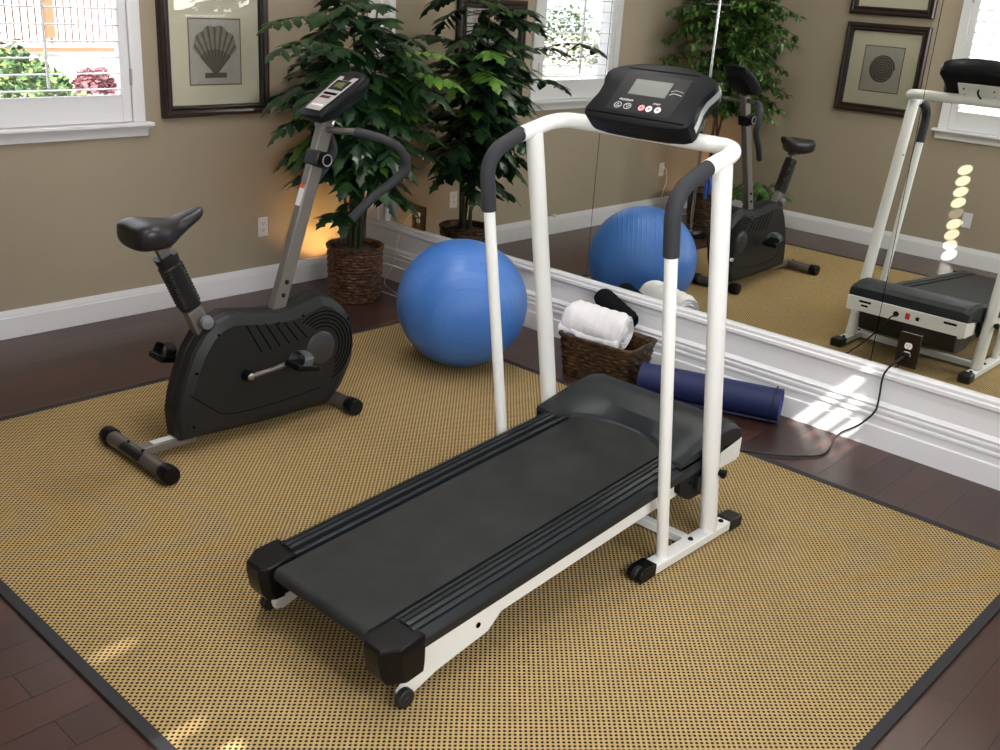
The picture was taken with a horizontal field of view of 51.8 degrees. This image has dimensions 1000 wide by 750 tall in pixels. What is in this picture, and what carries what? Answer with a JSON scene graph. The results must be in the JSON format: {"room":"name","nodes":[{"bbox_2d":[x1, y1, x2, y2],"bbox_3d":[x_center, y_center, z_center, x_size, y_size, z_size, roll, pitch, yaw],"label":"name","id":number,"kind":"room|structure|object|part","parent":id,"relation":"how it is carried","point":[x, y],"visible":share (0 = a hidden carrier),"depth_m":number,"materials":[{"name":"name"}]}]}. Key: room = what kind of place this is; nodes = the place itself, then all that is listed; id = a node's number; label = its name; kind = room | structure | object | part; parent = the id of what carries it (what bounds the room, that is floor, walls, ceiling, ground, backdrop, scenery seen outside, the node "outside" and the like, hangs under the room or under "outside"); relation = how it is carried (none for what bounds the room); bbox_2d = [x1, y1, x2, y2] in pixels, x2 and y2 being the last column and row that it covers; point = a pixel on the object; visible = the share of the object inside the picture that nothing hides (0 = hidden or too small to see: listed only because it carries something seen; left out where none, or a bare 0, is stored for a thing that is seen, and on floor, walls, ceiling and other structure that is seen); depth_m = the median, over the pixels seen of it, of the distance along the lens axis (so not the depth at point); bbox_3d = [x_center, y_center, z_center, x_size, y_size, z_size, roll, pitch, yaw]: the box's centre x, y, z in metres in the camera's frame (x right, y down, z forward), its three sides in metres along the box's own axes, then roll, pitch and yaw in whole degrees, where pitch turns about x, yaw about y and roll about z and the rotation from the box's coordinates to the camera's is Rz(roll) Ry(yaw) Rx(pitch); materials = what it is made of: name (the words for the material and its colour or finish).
{"room":"home gym","nodes":[
{"label":"home gym","id":0,"kind":"room"},
{"bbox_2d":[0,0,367,311],"bbox_3d":[-2.224,-2.091,4.964,0.140,3.850,4.300,21,27,39],"label":"wall","id":1,"kind":"structure","parent":0,"point":[62,203],"depth_m":5.68,"materials":[{"name":"beige paint"}]},
{"bbox_2d":[0,0,154,144],"bbox_3d":[-2.266,-1.838,4.988,0.195,1.383,1.115,21,27,39],"label":"window","id":2,"kind":"structure","parent":1,"relation":"in","point":[54,119],"depth_m":5.27,"materials":[{"name":"white wood"}]},
{"bbox_3d":[-2.198,-1.828,4.925,0.010,0.888,0.012,21,27,39],"label":"tilt rod","id":3,"kind":"part","parent":2,"relation":"part of","materials":[{"name":"white wood"}]},
{"bbox_3d":[-2.254,-1.233,5.167,0.055,0.022,1.115,21,27,39],"label":"sill","id":4,"kind":"part","parent":2,"relation":"part of","materials":[{"name":"white"}]},
{"bbox_3d":[-2.224,-1.857,4.941,0.024,1.308,1.045,21,27,39],"label":"casing","id":5,"kind":"part","parent":2,"relation":"part of","materials":[{"name":"white wood"}]},
{"bbox_2d":[0,255,327,339],"bbox_3d":[-2.301,-0.335,5.555,0.016,0.146,3.964,21,27,39],"label":"baseboard","id":6,"kind":"structure","parent":1,"relation":"attached to","point":[25,321],"depth_m":5.79,"materials":[{"name":"white wood"}]},
{"bbox_2d":[155,0,269,118],"bbox_3d":[-1.573,-1.791,5.716,0.036,0.690,0.690,21,27,39],"label":"framed print","id":7,"kind":"object","parent":1,"relation":"attached to","point":[211,56],"visible":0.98,"depth_m":5.72,"materials":[{"name":"black"}]},
{"bbox_2d":[258,216,267,236],"bbox_3d":[-1.447,-0.906,6.293,0.008,0.118,0.072,21,27,39],"label":"wall outlet","id":8,"kind":"object","parent":1,"relation":"attached to","point":[262,221],"visible":1,"depth_m":6.29,"materials":[{"name":"white plastic"}]},
{"bbox_2d":[0,277,999,749],"bbox_3d":[-0.918,0.769,3.247,5.820,0.100,6.160,21,27,39],"label":"floor","id":9,"kind":"structure","parent":0,"point":[46,704],"depth_m":4.33,"materials":[{"name":"brown wood"}]},
{"bbox_2d":[256,0,468,304],"bbox_3d":[-0.947,-1.282,5.912,1.313,1.826,1.002,-13,26,-37],"label":"potted plant","id":10,"kind":"object","parent":9,"relation":"on","point":[354,261],"visible":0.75,"depth_m":5.76,"materials":[{"name":"plant"}]},
{"bbox_2d":[325,237,384,304],"bbox_3d":[-0.890,-0.639,6.318,0.356,0.343,0.356,21,27,39],"label":"pot","id":11,"kind":"object","parent":10,"relation":"attached to","point":[354,271],"depth_m":6.21,"materials":[{"name":"brown wicker"}]},
{"bbox_2d":[381,213,419,296],"bbox_3d":[-0.737,-0.796,6.560,0.447,0.493,0.263,16,24,29],"label":"lamp cord","id":12,"kind":"object","parent":9,"relation":"on","point":[418,213],"visible":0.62,"depth_m":6.59,"materials":[{"name":"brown plastic"}]},
{"bbox_2d":[0,320,999,749],"bbox_3d":[-0.257,0.500,3.909,3.530,0.010,2.835,21,27,39],"label":"area rug","id":13,"kind":"object","parent":9,"relation":"on","point":[817,621],"visible":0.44,"depth_m":3.35,"materials":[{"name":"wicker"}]},
{"bbox_2d":[99,71,410,485],"bbox_3d":[-1.003,-0.468,4.230,0.535,1.479,1.225,21,27,39],"label":"exercise bike","id":14,"kind":"object","parent":13,"relation":"on","point":[234,367],"visible":1,"depth_m":4.26,"materials":[{"name":"black plastic"}]},
{"bbox_3d":[-1.441,0.295,4.071,0.150,0.025,0.068,21,27,39],"label":"strut saddle plate","id":15,"kind":"part","parent":14,"relation":"part of","materials":[{"name":"black plastic"}]},
{"bbox_3d":[-1.237,-0.322,4.026,0.030,0.447,0.231,21,27,39],"label":"seat post","id":16,"kind":"part","parent":14,"relation":"part of","materials":[{"name":"grey metal"}]},
{"bbox_3d":[-1.165,-0.209,4.081,0.048,0.058,0.058,21,27,39],"label":"adjust knob","id":17,"kind":"part","parent":14,"relation":"part of","materials":[{"name":"grey plastic"}]},
{"bbox_3d":[-0.951,-0.023,4.283,0.184,0.058,0.027,-11,25,-33],"label":"crank arm","id":18,"kind":"part","parent":14,"relation":"part of","materials":[{"name":"grey metal"}]},
{"bbox_3d":[-0.724,-0.892,4.277,0.022,0.066,0.066,21,27,39],"label":"tension knob","id":19,"kind":"part","parent":14,"relation":"part of","materials":[{"name":"black"}]},
{"bbox_3d":[-0.699,-1.167,4.264,0.120,0.122,0.193,21,27,39],"label":"silver panel","id":20,"kind":"part","parent":14,"relation":"part of","materials":[{"name":"grey metal"}]},
{"bbox_2d":[396,239,526,366],"bbox_3d":[-0.194,-0.369,5.274,0.668,0.650,0.668,1,21,-8],"label":"exercise ball","id":21,"kind":"object","parent":13,"relation":"on","point":[442,301],"visible":0.88,"depth_m":5.03,"materials":[{"name":"blue plastic"}]},
{"bbox_2d":[246,64,741,708],"bbox_3d":[0.102,-0.131,3.299,0.855,1.648,1.789,21,27,39],"label":"treadmill","id":22,"kind":"object","parent":13,"relation":"on","point":[418,570],"visible":1,"depth_m":3.33,"materials":[{"name":"plastic"}]},
{"bbox_3d":[-0.131,0.407,3.717,0.020,0.305,1.650,21,27,39],"label":"frame","id":23,"kind":"part","parent":22,"relation":"part of","materials":[{"name":"white metal"}]},
{"bbox_3d":[-0.187,0.340,3.600,0.109,0.182,1.360,21,27,39],"label":"foot rail","id":24,"kind":"part","parent":22,"relation":"part of","materials":[{"name":"black plastic"}]},
{"bbox_3d":[0.291,0.573,3.355,0.020,0.305,1.650,21,27,39],"label":"frame","id":25,"kind":"part","parent":22,"relation":"part of","materials":[{"name":"white metal"}]},
{"bbox_3d":[0.168,-0.245,3.919,0.061,1.362,0.323,21,27,39],"label":"upright post","id":26,"kind":"part","parent":22,"relation":"part of","materials":[{"name":"white metal"}]},
{"bbox_3d":[0.215,0.498,3.254,0.109,0.182,1.360,21,27,39],"label":"foot rail","id":27,"kind":"part","parent":22,"relation":"part of","materials":[{"name":"black plastic"}]},
{"bbox_2d":[536,374,740,471],"bbox_3d":[0.521,0.172,3.921,0.670,0.139,0.399,21,27,39],"label":"hood","id":28,"kind":"object","parent":22,"relation":"attached to","point":[623,415],"depth_m":3.87,"materials":[{"name":"black plastic"}]},
{"bbox_3d":[0.679,0.609,3.710,0.054,0.034,0.480,21,27,39],"label":"rail","id":29,"kind":"part","parent":22,"relation":"part of","materials":[{"name":"white metal"}]},
{"bbox_3d":[0.724,-0.037,3.470,0.061,1.361,0.308,21,27,39],"label":"upright post","id":30,"kind":"part","parent":22,"relation":"part of","materials":[{"name":"white metal"}]},
{"bbox_3d":[0.790,0.350,3.656,0.026,0.034,0.034,21,27,39],"label":"knob","id":31,"kind":"part","parent":22,"relation":"part of","materials":[{"name":"black plastic"}]},
{"bbox_3d":[0.657,0.177,4.082,0.670,0.079,0.014,21,27,39],"label":"plate","id":32,"kind":"part","parent":22,"relation":"part of","materials":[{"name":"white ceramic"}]},
{"bbox_2d":[740,352,909,456],"bbox_3d":[1.133,0.127,4.481,1.293,0.472,0.280,-5,22,-21],"label":"power cord","id":33,"kind":"object","parent":22,"relation":"attached to","point":[904,355],"visible":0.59,"depth_m":4.55,"materials":[{"name":"black plastic"}]},
{"bbox_2d":[558,330,657,384],"bbox_3d":[0.544,-0.098,5.304,0.450,0.230,0.310,18,25,33],"label":"wicker basket","id":34,"kind":"object","parent":9,"relation":"on","point":[582,358],"visible":0.72,"depth_m":5.19,"materials":[{"name":"brown wicker"}]},
{"bbox_2d":[557,300,633,348],"bbox_3d":[0.500,-0.253,5.299,0.348,0.217,0.207,16,24,29],"label":"rolled towel","id":35,"kind":"object","parent":34,"relation":"in","point":[580,318],"visible":0.94,"depth_m":5.22,"materials":[{"name":"white fabric"}]},
{"bbox_2d":[594,288,638,326],"bbox_3d":[0.617,-0.350,5.465,0.269,0.178,0.110,21,27,39],"label":"rolled towel","id":36,"kind":"object","parent":34,"relation":"in","point":[605,297],"visible":0.58,"depth_m":5.44,"materials":[{"name":"black fabric"}]},
{"bbox_2d":[637,362,784,422],"bbox_3d":[1.016,0.079,5.001,0.688,0.179,0.179,12,22,20],"label":"exercise mat","id":37,"kind":"object","parent":9,"relation":"on","point":[751,400],"visible":0.81,"depth_m":4.92,"materials":[{"name":"blue rubber"}]},
{"bbox_3d":[1.317,-1.717,4.597,5.680,3.850,0.130,21,27,39],"label":"wall","id":38,"kind":"structure","parent":0,"visible":0},
{"bbox_2d":[365,0,393,220],"bbox_3d":[-0.746,-1.996,6.419,0.222,2.060,0.036,21,27,39],"label":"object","id":39,"kind":"structure","parent":38,"relation":"attached to","point":[381,212],"depth_m":6.44,"materials":[{"name":"white"}]},
{"bbox_2d":[366,215,450,282],"bbox_3d":[-0.591,-0.772,6.651,0.797,0.390,0.040,21,27,39],"label":"baseboard","id":40,"kind":"structure","parent":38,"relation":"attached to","point":[412,241],"depth_m":6.69,"materials":[{"name":"white wood"}]},
{"bbox_2d":[389,0,612,277],"bbox_3d":[-0.061,-1.702,5.851,1.648,1.998,0.006,21,27,39],"label":"mirror panel","id":41,"kind":"object","parent":38,"relation":"attached to","point":[520,62],"visible":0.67,"depth_m":5.81,"materials":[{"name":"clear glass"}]},
{"bbox_2d":[412,205,425,230],"bbox_3d":[-0.514,-0.994,6.510,0.118,0.150,0.008,21,27,39],"label":"wall outlet","id":42,"kind":"object","parent":41,"relation":"attached to","point":[419,224],"visible":0.73,"depth_m":6.50,"materials":[{"name":"brown"}]},
{"bbox_2d":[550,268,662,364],"bbox_3d":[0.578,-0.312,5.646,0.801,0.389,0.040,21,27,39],"label":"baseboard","id":43,"kind":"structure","parent":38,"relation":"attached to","point":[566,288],"depth_m":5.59,"materials":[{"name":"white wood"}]},
{"bbox_2d":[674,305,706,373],"bbox_3d":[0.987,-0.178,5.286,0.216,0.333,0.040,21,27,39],"label":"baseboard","id":44,"kind":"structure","parent":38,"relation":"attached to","point":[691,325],"depth_m":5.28,"materials":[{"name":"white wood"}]},
{"bbox_2d":[586,0,942,360],"bbox_3d":[1.138,-1.230,4.821,1.647,1.998,0.006,21,27,39],"label":"mirror panel","id":45,"kind":"object","parent":38,"relation":"attached to","point":[822,100],"visible":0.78,"depth_m":4.74,"materials":[{"name":"clear glass"}]},
{"bbox_2d":[724,319,999,490],"bbox_3d":[1.631,0.103,4.742,1.400,0.391,0.040,21,27,39],"label":"baseboard","id":46,"kind":"structure","parent":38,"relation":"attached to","point":[948,428],"depth_m":4.66,"materials":[{"name":"white wood"}]},
{"bbox_2d":[874,0,943,342],"bbox_3d":[1.319,-1.162,4.673,5.435,1.998,0.005,21,27,39],"label":"trim","id":47,"kind":"structure","parent":38,"relation":"attached to","point":[943,0],"depth_m":4.37,"materials":[{"name":"silver metal"}]},
{"bbox_2d":[871,0,999,398],"bbox_3d":[2.517,-0.687,3.636,2.140,1.998,0.006,21,27,39],"label":"mirror panel","id":48,"kind":"object","parent":38,"relation":"attached to","point":[942,288],"visible":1,"depth_m":4.27,"materials":[{"name":"clear glass"}]},
{"bbox_2d":[894,331,921,369],"bbox_3d":[1.790,-0.108,4.524,0.098,0.155,0.008,21,27,39],"label":"wall outlet","id":49,"kind":"object","parent":48,"relation":"attached to","point":[910,343],"visible":0.91,"depth_m":4.52,"materials":[{"name":"brown plastic"}]},
{"bbox_2d":[905,343,911,349],"bbox_3d":[1.789,-0.126,4.515,0.034,0.028,0.002,21,27,39],"label":"receptacle","id":50,"kind":"object","parent":49,"relation":"attached to","point":[908,346],"depth_m":4.51,"materials":[{"name":"white plastic"}]},
{"label":"outside","id":51,"kind":"structure","parent":0,"visible":0},
{"bbox_2d":[0,43,117,97],"bbox_3d":[-7.856,-1.304,6.425,9.300,1.250,22.000,21,27,39],"label":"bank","id":52,"kind":"object","parent":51,"point":[65,65],"depth_m":12.03,"materials":[{"name":"green plant"}]},
{"bbox_2d":[0,49,60,97],"bbox_3d":[-4.250,-2.595,8.998,0.756,0.478,0.788,-4,22,-19],"label":"shrub","id":53,"kind":"object","parent":52,"relation":"on","point":[12,80],"visible":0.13,"depth_m":8.93,"materials":[{"name":"green plant"}]},
{"bbox_2d":[0,32,66,97],"bbox_3d":[-3.893,-2.304,7.955,1.004,0.678,1.028,21,27,39],"label":"shrub","id":54,"kind":"object","parent":52,"relation":"on","point":[10,65],"visible":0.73,"depth_m":7.89,"materials":[{"name":"green plant"}]},
{"bbox_2d":[0,0,114,51],"bbox_3d":[-5.005,-4.485,11.673,0.210,1.800,3.400,21,27,39],"label":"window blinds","id":55,"kind":"object","parent":52,"relation":"on","point":[7,14],"visible":0.47,"depth_m":11.83,"materials":[{"name":"grey wood"}]},
{"bbox_3d":[-5.081,-4.554,11.460,0.095,1.530,0.090,21,27,39],"label":"fence post","id":56,"kind":"part","parent":55,"relation":"part of","materials":[{"name":"brown wood"}]},
{"bbox_3d":[-5.063,-3.774,11.956,0.100,0.035,3.400,21,27,39],"label":"fence rail","id":57,"kind":"part","parent":55,"relation":"part of","materials":[{"name":"brown wood"}]},
{"bbox_2d":[53,71,75,94],"bbox_3d":[-4.149,-2.701,9.551,0.410,0.258,0.379,21,27,39],"label":"shrub","id":58,"kind":"object","parent":52,"relation":"on","point":[62,80],"visible":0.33,"depth_m":9.51,"materials":[{"name":"green plant"}]},
{"bbox_2d":[56,91,86,95],"bbox_3d":[-3.564,-2.249,8.664,0.423,0.304,0.430,21,27,39],"label":"shrub","id":59,"kind":"object","parent":52,"relation":"on","point":[83,93],"visible":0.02,"depth_m":8.62,"materials":[{"name":"green plant"}]},
{"bbox_2d":[70,65,116,94],"bbox_3d":[-3.876,-2.803,9.835,0.462,0.302,0.435,21,27,39],"label":"shrub","id":60,"kind":"object","parent":52,"relation":"on","point":[98,80],"visible":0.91,"depth_m":9.73,"materials":[{"name":"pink plant"}]}
]}

